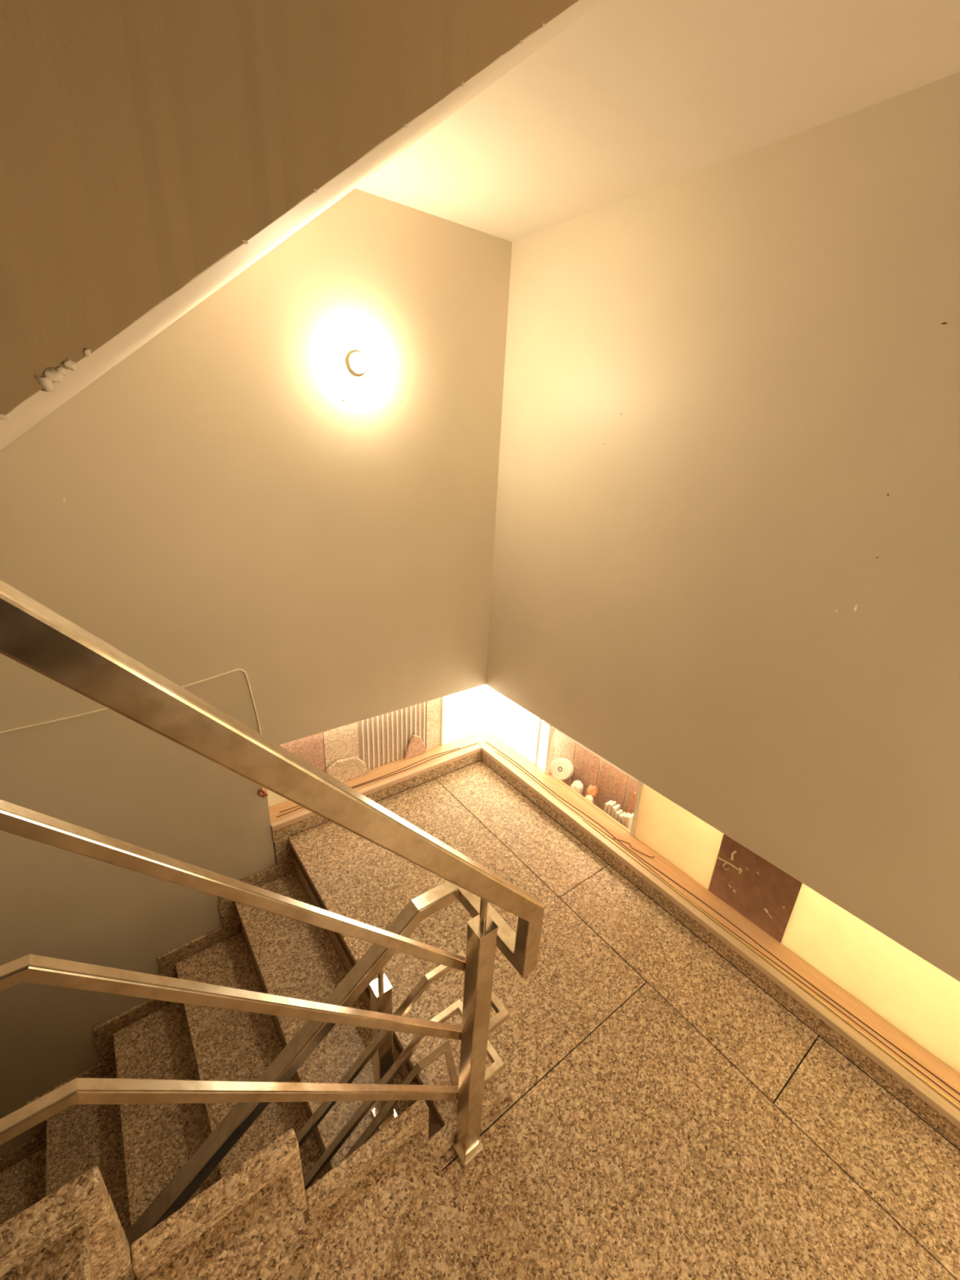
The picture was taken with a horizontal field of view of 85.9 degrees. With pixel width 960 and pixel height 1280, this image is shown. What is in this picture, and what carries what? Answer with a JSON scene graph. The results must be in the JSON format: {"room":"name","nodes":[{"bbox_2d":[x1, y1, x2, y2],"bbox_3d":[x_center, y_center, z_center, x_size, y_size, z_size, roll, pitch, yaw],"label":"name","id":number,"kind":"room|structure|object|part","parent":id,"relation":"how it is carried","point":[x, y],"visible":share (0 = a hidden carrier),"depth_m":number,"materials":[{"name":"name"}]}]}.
{"room":"stairwell","nodes":[
{"label":"stairwell","id":0,"kind":"room"},
{"bbox_2d":[0,188,511,1156],"bbox_3d":[-1.423,0.875,1.962,3.720,5.400,0.161,-13,26,-35],"label":"wall","id":1,"kind":"structure","parent":0,"point":[228,495],"depth_m":1.86,"materials":[{"name":"paint"}]},
{"bbox_2d":[0,668,267,797],"bbox_3d":[-1.413,0.504,1.684,1.352,0.602,0.030,-13,26,-35],"label":"cable","id":2,"kind":"object","parent":1,"relation":"attached to","point":[262,793],"visible":0.73,"depth_m":1.86,"materials":[{"name":"plastic"}]},
{"bbox_2d":[0,0,602,450],"bbox_3d":[-1.129,-0.313,0.750,2.632,2.636,1.209,-13,26,-35],"label":"staircase underside","id":3,"kind":"structure","parent":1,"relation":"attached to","point":[153,152],"depth_m":0.54,"materials":[{"name":"paint"}]},
{"bbox_2d":[346,351,367,374],"bbox_3d":[-0.426,-0.982,1.827,0.072,0.072,0.052,-13,26,-35],"label":"wall lamp","id":4,"kind":"object","parent":1,"relation":"attached to","point":[357,362],"visible":1,"depth_m":1.82,"materials":[{"name":"white glass"}]},
{"bbox_3d":[-0.420,-0.979,1.820,0.053,0.053,0.034,-13,26,-35],"label":"bulb","id":5,"kind":"part","parent":4,"relation":"part of","materials":[{"name":"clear glass"}]},
{"bbox_2d":[268,733,482,831],"bbox_3d":[-0.483,0.688,2.635,1.173,0.030,0.166,-13,26,-35],"label":"trim","id":6,"kind":"structure","parent":1,"relation":"attached to","point":[277,823],"depth_m":2.64,"materials":[{"name":"brown wood"}]},
{"bbox_2d":[326,755,368,782],"bbox_3d":[-0.655,0.634,2.541,0.219,0.129,0.020,-13,26,-35],"label":"stone offcut","id":7,"kind":"object","parent":6,"relation":"on","point":[346,769],"visible":0.8,"depth_m":2.53,"materials":[{"name":"beige stone"}]},
{"bbox_2d":[279,747,459,813],"bbox_3d":[-0.506,0.688,2.596,0.980,0.004,0.018,-13,26,-35],"label":"wire","id":8,"kind":"object","parent":6,"relation":"on","point":[458,748],"visible":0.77,"depth_m":2.63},
{"bbox_2d":[276,742,479,817],"bbox_3d":[-0.457,0.684,2.613,1.120,0.004,0.016,-13,26,-35],"label":"wire","id":9,"kind":"object","parent":6,"relation":"on","point":[478,742],"visible":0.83,"depth_m":2.64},
{"bbox_2d":[404,734,425,759],"bbox_3d":[-0.345,0.562,2.763,0.124,0.132,0.016,-13,26,-35],"label":"stone offcut","id":10,"kind":"object","parent":6,"relation":"on","point":[415,747],"visible":1,"depth_m":2.75,"materials":[{"name":"pink stone"}]},
{"bbox_2d":[271,751,481,842],"bbox_3d":[-0.448,0.753,2.593,1.155,0.062,0.012,-13,26,-35],"label":"baseboard","id":11,"kind":"structure","parent":1,"relation":"attached to","point":[295,828],"depth_m":2.60,"materials":[{"name":"stone"}]},
{"bbox_2d":[266,684,488,807],"bbox_3d":[-0.469,0.453,2.639,1.286,0.414,0.025,-13,27,-35],"label":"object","id":12,"kind":"structure","parent":1,"relation":"in","point":[378,740],"depth_m":2.68,"materials":[{"name":"beige stone"}]},
{"bbox_3d":[-0.893,0.692,2.381,0.225,0.114,0.008,-13,26,-35],"label":"cream panel","id":13,"kind":"part","parent":12,"relation":"part of","materials":[{"name":"beige"}]},
{"bbox_3d":[-0.862,0.542,2.359,0.303,0.414,0.010,-13,26,-35],"label":"pink panel","id":14,"kind":"part","parent":12,"relation":"part of","materials":[{"name":"stone"}]},
{"bbox_3d":[-0.670,0.498,2.495,0.172,0.414,0.010,-13,26,-35],"label":"stone panel","id":15,"kind":"part","parent":12,"relation":"part of","materials":[{"name":"beige stone"}]},
{"bbox_3d":[-0.251,0.402,2.797,0.093,0.414,0.010,-13,26,-35],"label":"speckled panel","id":16,"kind":"part","parent":12,"relation":"part of","materials":[{"name":"beige stone"}]},
{"bbox_3d":[-0.079,0.363,2.920,0.309,0.414,0.010,-13,26,-35],"label":"lit pane","id":17,"kind":"part","parent":12,"relation":"part of","materials":[{"name":"white glass"}]},
{"bbox_2d":[471,728,959,1128],"bbox_3d":[1.071,1.128,1.725,0.166,0.030,3.650,-13,26,-35],"label":"trim","id":18,"kind":"structure","parent":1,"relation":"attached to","point":[947,1109],"depth_m":1.81,"materials":[{"name":"brown wood"}]},
{"bbox_2d":[613,838,654,857],"bbox_3d":[0.660,0.892,2.223,0.184,0.012,0.026,20,27,37],"label":"wire","id":19,"kind":"object","parent":18,"relation":"on","point":[613,838],"visible":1,"depth_m":2.21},
{"bbox_2d":[484,741,959,1094],"bbox_3d":[0.800,0.979,2.031,0.018,0.004,2.520,-13,27,-35],"label":"wire","id":20,"kind":"object","parent":18,"relation":"on","point":[904,1053],"visible":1,"depth_m":1.81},
{"bbox_2d":[497,751,959,1102],"bbox_3d":[0.819,1.002,1.975,0.017,0.004,2.400,-13,27,-35],"label":"wire","id":21,"kind":"object","parent":18,"relation":"on","point":[497,752],"visible":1,"depth_m":1.76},
{"bbox_2d":[582,817,959,1109],"bbox_3d":[1.002,1.106,1.733,0.009,0.007,1.760,-13,26,-35],"label":"metal rod","id":22,"kind":"object","parent":18,"relation":"on","point":[593,827],"visible":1,"depth_m":1.69,"materials":[{"name":"brown metal"}]},
{"bbox_2d":[480,751,959,1149],"bbox_3d":[1.060,1.208,1.639,0.012,0.062,3.488,-13,26,-35],"label":"baseboard","id":23,"kind":"structure","parent":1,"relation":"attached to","point":[943,1126],"depth_m":1.75,"materials":[{"name":"stone"}]},
{"bbox_2d":[550,746,555,773],"bbox_3d":[1.253,1.190,1.935,0.338,0.060,3.700,-13,26,-35],"label":"floor","id":24,"kind":"structure","parent":0,"point":[553,748],"depth_m":3.05,"materials":[{"name":"beige"}]},
{"bbox_2d":[550,757,573,780],"bbox_3d":[0.426,0.672,2.688,0.114,0.119,0.094,16,25,30],"label":"tape roll","id":25,"kind":"object","parent":24,"relation":"on","point":[562,768],"visible":0.99,"depth_m":2.67,"materials":[{"name":"white plastic"}]},
{"bbox_2d":[570,780,583,795],"bbox_3d":[0.491,0.750,2.607,0.066,0.086,0.065,-13,26,-35],"label":"plastic bag","id":26,"kind":"object","parent":24,"relation":"on","point":[576,785],"visible":0.8,"depth_m":2.59,"materials":[{"name":"white plastic"}]},
{"bbox_2d":[583,794,593,803],"bbox_3d":[0.533,0.789,2.532,0.046,0.070,0.045,2,21,-3],"label":"plastic bag","id":27,"kind":"object","parent":24,"relation":"on","point":[588,797],"visible":0.59,"depth_m":2.52,"materials":[{"name":"white plastic"}]},
{"bbox_2d":[585,784,597,798],"bbox_3d":[0.554,0.752,2.546,0.062,0.073,0.056,-13,26,-35],"label":"plastic bag","id":28,"kind":"object","parent":27,"relation":"on","point":[592,790],"visible":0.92,"depth_m":2.53,"materials":[{"name":"orange plastic"}]},
{"bbox_2d":[604,791,635,830],"bbox_3d":[0.659,0.779,2.407,0.059,0.201,0.142,-13,26,-35],"label":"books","id":29,"kind":"object","parent":24,"relation":"on","point":[611,808],"depth_m":2.40,"materials":[{"name":"white paper"}]},
{"bbox_3d":[0.688,0.777,2.390,0.039,0.181,0.019,15,24,28],"label":"orange strip","id":30,"kind":"part","parent":29,"relation":"part of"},
{"bbox_2d":[552,729,557,747],"bbox_3d":[1.391,0.864,1.906,0.030,0.700,3.700,-13,26,-35],"label":"wall","id":31,"kind":"structure","parent":0,"point":[555,731],"depth_m":3.10,"materials":[{"name":"white paint"}]},
{"bbox_2d":[554,731,639,813],"bbox_3d":[0.621,0.582,2.520,0.060,0.700,0.635,-13,26,-35],"label":"wall","id":32,"kind":"structure","parent":0,"point":[611,784],"depth_m":2.56,"materials":[{"name":"pink tile"}]},
{"bbox_2d":[288,760,959,1279],"bbox_3d":[0.563,1.394,1.321,1.238,0.100,3.500,-13,26,-35],"label":"floor","id":33,"kind":"structure","parent":0,"point":[664,1116],"depth_m":1.45,"materials":[{"name":"stone"}]},
{"bbox_2d":[0,835,417,1233],"bbox_3d":[-1.362,2.129,1.631,2.107,1.884,1.199,-13,26,-35],"label":"flight","id":34,"kind":"object","parent":33,"relation":"attached to","point":[137,1149],"visible":0.56,"depth_m":1.94,"materials":[{"name":"stone"}]},
{"bbox_3d":[-1.827,1.959,1.984,0.316,0.208,0.015,-13,26,-35],"label":"skirting stone","id":35,"kind":"part","parent":34,"relation":"part of","materials":[{"name":"stone"}]},
{"bbox_3d":[-1.616,1.720,2.053,0.316,0.208,0.015,-13,26,-35],"label":"skirting stone","id":36,"kind":"part","parent":34,"relation":"part of","materials":[{"name":"stone"}]},
{"bbox_3d":[-1.404,1.480,2.122,0.316,0.208,0.015,-13,26,-35],"label":"skirting stone","id":37,"kind":"part","parent":34,"relation":"part of","materials":[{"name":"stone"}]},
{"bbox_3d":[-1.192,1.240,2.191,0.316,0.208,0.015,-13,26,-35],"label":"skirting stone","id":38,"kind":"part","parent":34,"relation":"part of","materials":[{"name":"stone"}]},
{"bbox_3d":[-0.981,1.001,2.261,0.316,0.208,0.015,-13,26,-35],"label":"skirting stone","id":39,"kind":"part","parent":34,"relation":"part of","materials":[{"name":"stone"}]},
{"bbox_2d":[0,579,544,1263],"bbox_3d":[-1.052,1.319,0.686,2.684,2.944,0.336,-13,26,-35],"label":"stair railing","id":40,"kind":"object","parent":34,"relation":"on","point":[33,635],"visible":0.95,"depth_m":0.79,"materials":[{"name":"silver metal"}]},
{"bbox_3d":[-1.014,0.598,0.263,2.522,0.725,0.020,-13,26,-35],"label":"rail","id":41,"kind":"part","parent":40,"relation":"part of","materials":[{"name":"silver metal"}]},
{"bbox_3d":[-1.073,1.641,0.796,2.658,2.153,0.208,-13,26,-35],"label":"rail","id":42,"kind":"part","parent":40,"relation":"part of","materials":[{"name":"silver metal"}]},
{"bbox_3d":[-1.063,1.443,0.719,2.658,2.179,0.208,-13,26,-35],"label":"rail","id":43,"kind":"part","parent":40,"relation":"part of","materials":[{"name":"silver metal"}]},
{"bbox_3d":[-0.272,1.163,1.444,0.044,0.573,0.044,-13,26,-35],"label":"newel post","id":44,"kind":"part","parent":40,"relation":"part of","materials":[{"name":"silver metal"}]},
{"bbox_3d":[-0.836,1.988,1.130,1.904,1.399,0.171,-13,26,-35],"label":"rail","id":45,"kind":"part","parent":40,"relation":"part of","materials":[{"name":"silver metal"}]},
{"bbox_3d":[-0.015,0.940,1.185,0.045,0.785,0.045,-13,26,-35],"label":"newel post","id":46,"kind":"part","parent":40,"relation":"part of","materials":[{"name":"silver metal"}]},
{"bbox_2d":[0,1074,511,1279],"bbox_3d":[-0.330,1.571,-0.221,2.690,0.808,2.192,-13,26,-35],"label":"flight","id":47,"kind":"object","parent":33,"relation":"on","point":[388,1210],"visible":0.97,"depth_m":0.91,"materials":[{"name":"stone"}]},
{"bbox_2d":[355,0,959,241],"bbox_3d":[0.745,-0.999,0.426,1.100,0.160,3.500,-13,26,-35],"label":"ceiling","id":48,"kind":"structure","parent":0,"point":[631,98],"depth_m":1.15,"materials":[{"name":"paint"}]},
{"bbox_2d":[485,71,959,982],"bbox_3d":[1.187,-0.297,1.096,0.122,2.330,3.500,-13,26,-35],"label":"wall","id":49,"kind":"structure","parent":0,"point":[726,569],"depth_m":1.49,"materials":[{"name":"paint"}]},
{"bbox_2d":[485,686,959,1074],"bbox_3d":[1.135,0.915,1.678,0.028,0.414,3.642,-13,26,-35],"label":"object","id":50,"kind":"structure","parent":49,"relation":"in","point":[913,995],"depth_m":1.77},
{"bbox_3d":[0.178,0.403,2.854,0.010,0.414,0.442,-13,26,-35],"label":"lit pane","id":51,"kind":"part","parent":50,"relation":"part of","materials":[{"name":"white glass"}]},
{"bbox_3d":[0.340,0.488,2.657,0.010,0.414,0.060,-13,26,-35],"label":"lit pane","id":52,"kind":"part","parent":50,"relation":"part of","materials":[{"name":"white glass"}]},
{"bbox_3d":[0.530,0.520,2.398,0.020,0.012,0.528,-13,26,-35],"label":"frame rail","id":53,"kind":"part","parent":50,"relation":"part of","materials":[{"name":"brown stone"}]},
{"bbox_3d":[0.804,0.735,2.093,0.010,0.414,0.360,-13,26,-35],"label":"beige panel","id":54,"kind":"part","parent":50,"relation":"part of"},
{"bbox_3d":[0.996,0.837,1.859,0.009,0.414,0.278,-13,26,-35],"label":"brown panel","id":55,"kind":"part","parent":50,"relation":"part of","materials":[{"name":"brown wood"}]},
{"bbox_3d":[1.657,1.189,1.052,0.011,0.414,1.922,-13,26,-35],"label":"cream panel","id":56,"kind":"part","parent":50,"relation":"part of","materials":[{"name":"beige paint"}]}
]}

